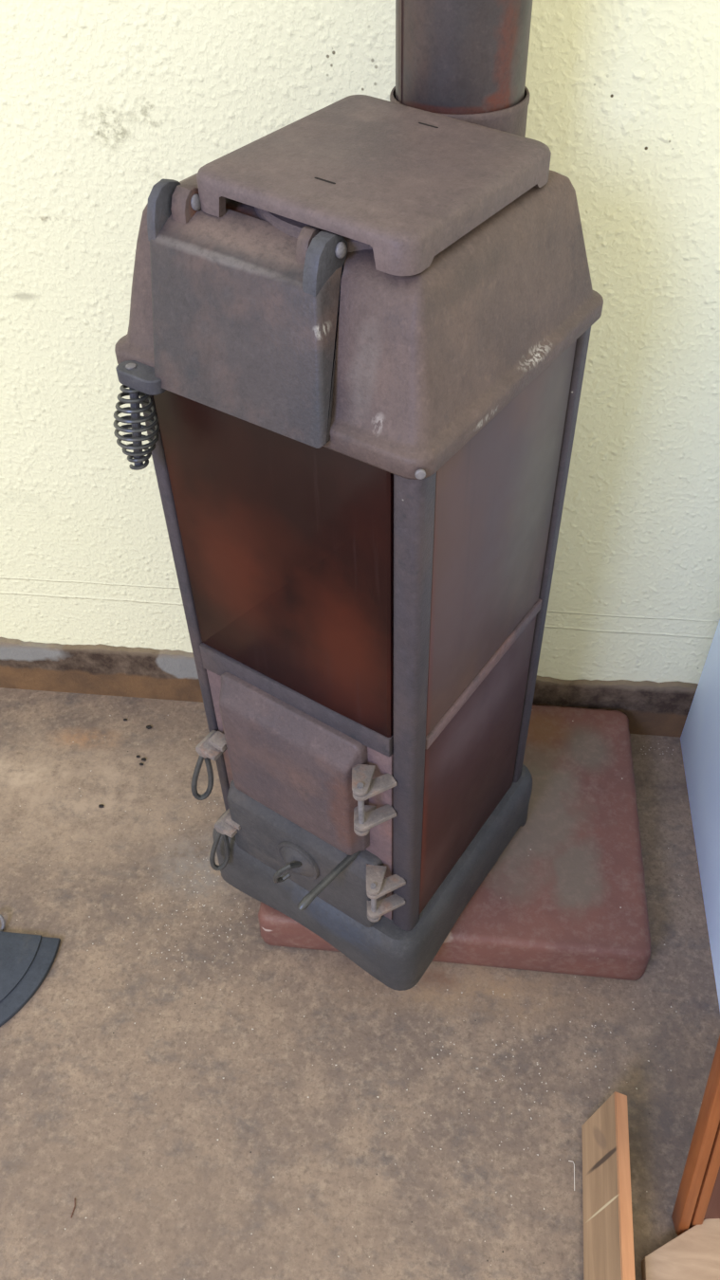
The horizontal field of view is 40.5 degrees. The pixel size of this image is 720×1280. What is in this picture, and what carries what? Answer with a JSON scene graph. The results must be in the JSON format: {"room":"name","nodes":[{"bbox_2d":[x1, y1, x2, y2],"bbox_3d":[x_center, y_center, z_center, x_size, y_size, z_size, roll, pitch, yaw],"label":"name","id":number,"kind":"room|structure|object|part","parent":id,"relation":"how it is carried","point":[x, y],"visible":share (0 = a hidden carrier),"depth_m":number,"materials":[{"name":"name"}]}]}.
{"room":"workshop","nodes":[
{"label":"workshop","id":0,"kind":"room"},
{"bbox_2d":[0,687,719,1279],"bbox_3d":[-0.184,1.651,0.670,6.200,0.060,4.300,4,46,6],"label":"floor","id":1,"kind":"structure","parent":0,"point":[86,1124],"depth_m":1.58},
{"bbox_2d":[0,914,60,1026],"bbox_3d":[-0.748,0.588,1.685,0.414,0.027,0.265,4,46,6],"label":"round plate","id":2,"kind":"object","parent":1,"relation":"on","point":[26,960],"visible":1,"depth_m":1.70,"materials":[{"name":"metal"}]},
{"bbox_3d":[-0.656,0.512,1.757,0.039,0.027,0.036,4,46,6],"label":"ring handle","id":3,"kind":"part","parent":2,"relation":"part of","materials":[{"name":"metal"}]},
{"bbox_3d":[-0.748,0.585,1.682,0.350,0.004,0.201,4,46,6],"label":"raised plate","id":4,"kind":"part","parent":2,"relation":"part of","materials":[{"name":"grey metal"}]},
{"bbox_2d":[19,714,701,1279],"bbox_3d":[-0.106,0.537,1.725,1.396,0.001,1.038,4,46,6],"label":"floor grit","id":5,"kind":"structure","parent":1,"relation":"on","point":[109,715],"depth_m":1.62,"materials":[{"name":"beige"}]},
{"bbox_2d":[257,704,651,980],"bbox_3d":[0.183,0.339,1.848,0.668,0.092,0.542,4,46,6],"label":"hearth slab","id":6,"kind":"object","parent":1,"relation":"on","point":[566,894],"visible":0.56,"depth_m":1.70,"materials":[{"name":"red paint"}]},
{"bbox_2d":[112,86,603,990],"bbox_3d":[0.018,-0.051,1.341,0.407,1.184,0.607,26,51,24],"label":"stove","id":7,"kind":"object","parent":6,"relation":"on","point":[353,352],"visible":1,"depth_m":1.02,"materials":[{"name":"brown metal"}]},
{"bbox_3d":[-0.214,0.005,1.339,0.020,0.854,0.033,26,51,25],"label":"corner post","id":8,"kind":"part","parent":7,"relation":"part of","materials":[{"name":"grey metal"}]},
{"bbox_3d":[-0.091,-0.085,1.101,0.304,0.418,0.007,26,51,24],"label":"panel","id":9,"kind":"part","parent":7,"relation":"part of","materials":[{"name":"brown glass"}]},
{"bbox_3d":[-0.093,0.176,1.343,0.232,0.239,0.036,26,51,25],"label":"fire door","id":10,"kind":"part","parent":7,"relation":"part of","materials":[{"name":"metal"}]},
{"bbox_3d":[-0.086,0.076,1.265,0.307,0.054,0.014,26,51,24],"label":"rail","id":11,"kind":"part","parent":7,"relation":"part of","materials":[{"name":"grey metal"}]},
{"bbox_3d":[-0.086,0.326,1.496,0.274,0.166,0.032,26,51,24],"label":"ash door","id":12,"kind":"part","parent":7,"relation":"part of","materials":[{"name":"metal"}]},
{"bbox_3d":[-0.039,0.333,1.379,0.013,0.026,0.130,33,55,30],"label":"shaker rod","id":13,"kind":"part","parent":7,"relation":"part of","materials":[{"name":"metal"}]},
{"bbox_2d":[114,169,603,479],"bbox_3d":[0.004,-0.387,1.005,0.392,0.169,0.386,26,51,24],"label":"hood","id":14,"kind":"object","parent":7,"relation":"attached to","point":[391,359],"depth_m":0.89,"materials":[{"name":"metal"}]},
{"bbox_3d":[0.028,0.316,1.709,0.407,0.145,0.428,26,51,24],"label":"frame","id":15,"kind":"part","parent":7,"relation":"part of","materials":[{"name":"grey metal"}]},
{"bbox_3d":[0.018,-0.442,0.926,0.241,0.044,0.266,26,51,24],"label":"lid","id":16,"kind":"part","parent":7,"relation":"part of","materials":[{"name":"metal"}]},
{"bbox_3d":[0.061,0.136,1.200,0.034,0.854,0.033,26,51,24],"label":"corner post","id":17,"kind":"part","parent":7,"relation":"part of","materials":[{"name":"grey metal"}]},
{"bbox_2d":[395,0,532,114],"bbox_3d":[0.094,-1.074,0.596,0.141,1.520,0.141,4,46,6],"label":"stovepipe","id":18,"kind":"object","parent":7,"relation":"on","point":[453,57],"visible":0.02,"depth_m":1.00,"materials":[{"name":"metal"}]},
{"bbox_3d":[0.168,0.196,1.447,0.006,0.422,0.296,26,51,25],"label":"panel","id":19,"kind":"part","parent":7,"relation":"part of","materials":[{"name":"metal"}]},
{"bbox_3d":[0.166,0.038,1.288,0.009,0.020,0.303,26,51,24],"label":"rail","id":20,"kind":"part","parent":7,"relation":"part of","materials":[{"name":"metal"}]},
{"bbox_3d":[0.158,-0.117,1.130,0.006,0.417,0.296,26,51,25],"label":"panel","id":21,"kind":"part","parent":7,"relation":"part of","materials":[{"name":"metal"}]},
{"bbox_3d":[0.253,-0.058,1.387,0.025,0.854,0.023,26,51,24],"label":"corner post","id":22,"kind":"part","parent":7,"relation":"part of","materials":[{"name":"grey metal"}]},
{"bbox_2d":[567,1160,574,1190],"bbox_3d":[0.316,0.797,1.454,0.009,0.001,0.041,4,46,6],"label":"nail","id":23,"kind":"object","parent":1,"relation":"on","point":[568,1161],"visible":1,"depth_m":1.46,"materials":[{"name":"beige"}]},
{"bbox_2d":[581,1091,635,1279],"bbox_3d":[0.334,0.884,1.310,0.060,0.082,0.518,5,46,7],"label":"plank","id":24,"kind":"object","parent":1,"relation":"on","point":[608,1234],"visible":1,"depth_m":1.39,"materials":[{"name":"brown wood"}]},
{"bbox_2d":[640,1218,719,1279],"bbox_3d":[0.415,0.941,1.289,0.154,0.030,0.346,4,46,6],"label":"board","id":25,"kind":"object","parent":1,"relation":"on","point":[693,1254],"visible":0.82,"depth_m":1.35,"materials":[{"name":"beige wood"}]},
{"bbox_2d":[671,1035,719,1235],"bbox_3d":[0.641,0.486,1.183,0.405,0.802,0.218,-2,45,0],"label":"framed panel","id":26,"kind":"object","parent":1,"relation":"on","point":[698,1196],"visible":1,"depth_m":1.31,"materials":[{"name":"orange wood"}]},
{"bbox_3d":[0.637,0.492,1.192,0.326,0.782,0.017,-2,32,0],"label":"panel","id":27,"kind":"part","parent":26,"relation":"part of","materials":[{"name":"brown wood"}]},
{"bbox_2d":[679,620,719,1009],"bbox_3d":[0.912,0.071,1.391,0.598,1.085,0.644,4,46,6],"label":"base cabinet","id":28,"kind":"object","parent":1,"relation":"on","point":[700,736],"visible":1,"depth_m":1.79,"materials":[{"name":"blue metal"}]},
{"bbox_2d":[0,0,719,684],"bbox_3d":[0.030,-0.842,1.186,6.200,2.700,0.120,4,46,6],"label":"wall","id":29,"kind":"structure","parent":0,"point":[102,101],"depth_m":1.41,"materials":[{"name":"yellow paint"}]},
{"bbox_2d":[0,637,697,737],"bbox_3d":[0.048,0.101,2.043,6.192,0.158,0.018,4,46,6],"label":"baseboard","id":30,"kind":"structure","parent":29,"relation":"attached to","point":[652,708],"depth_m":2.07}
]}

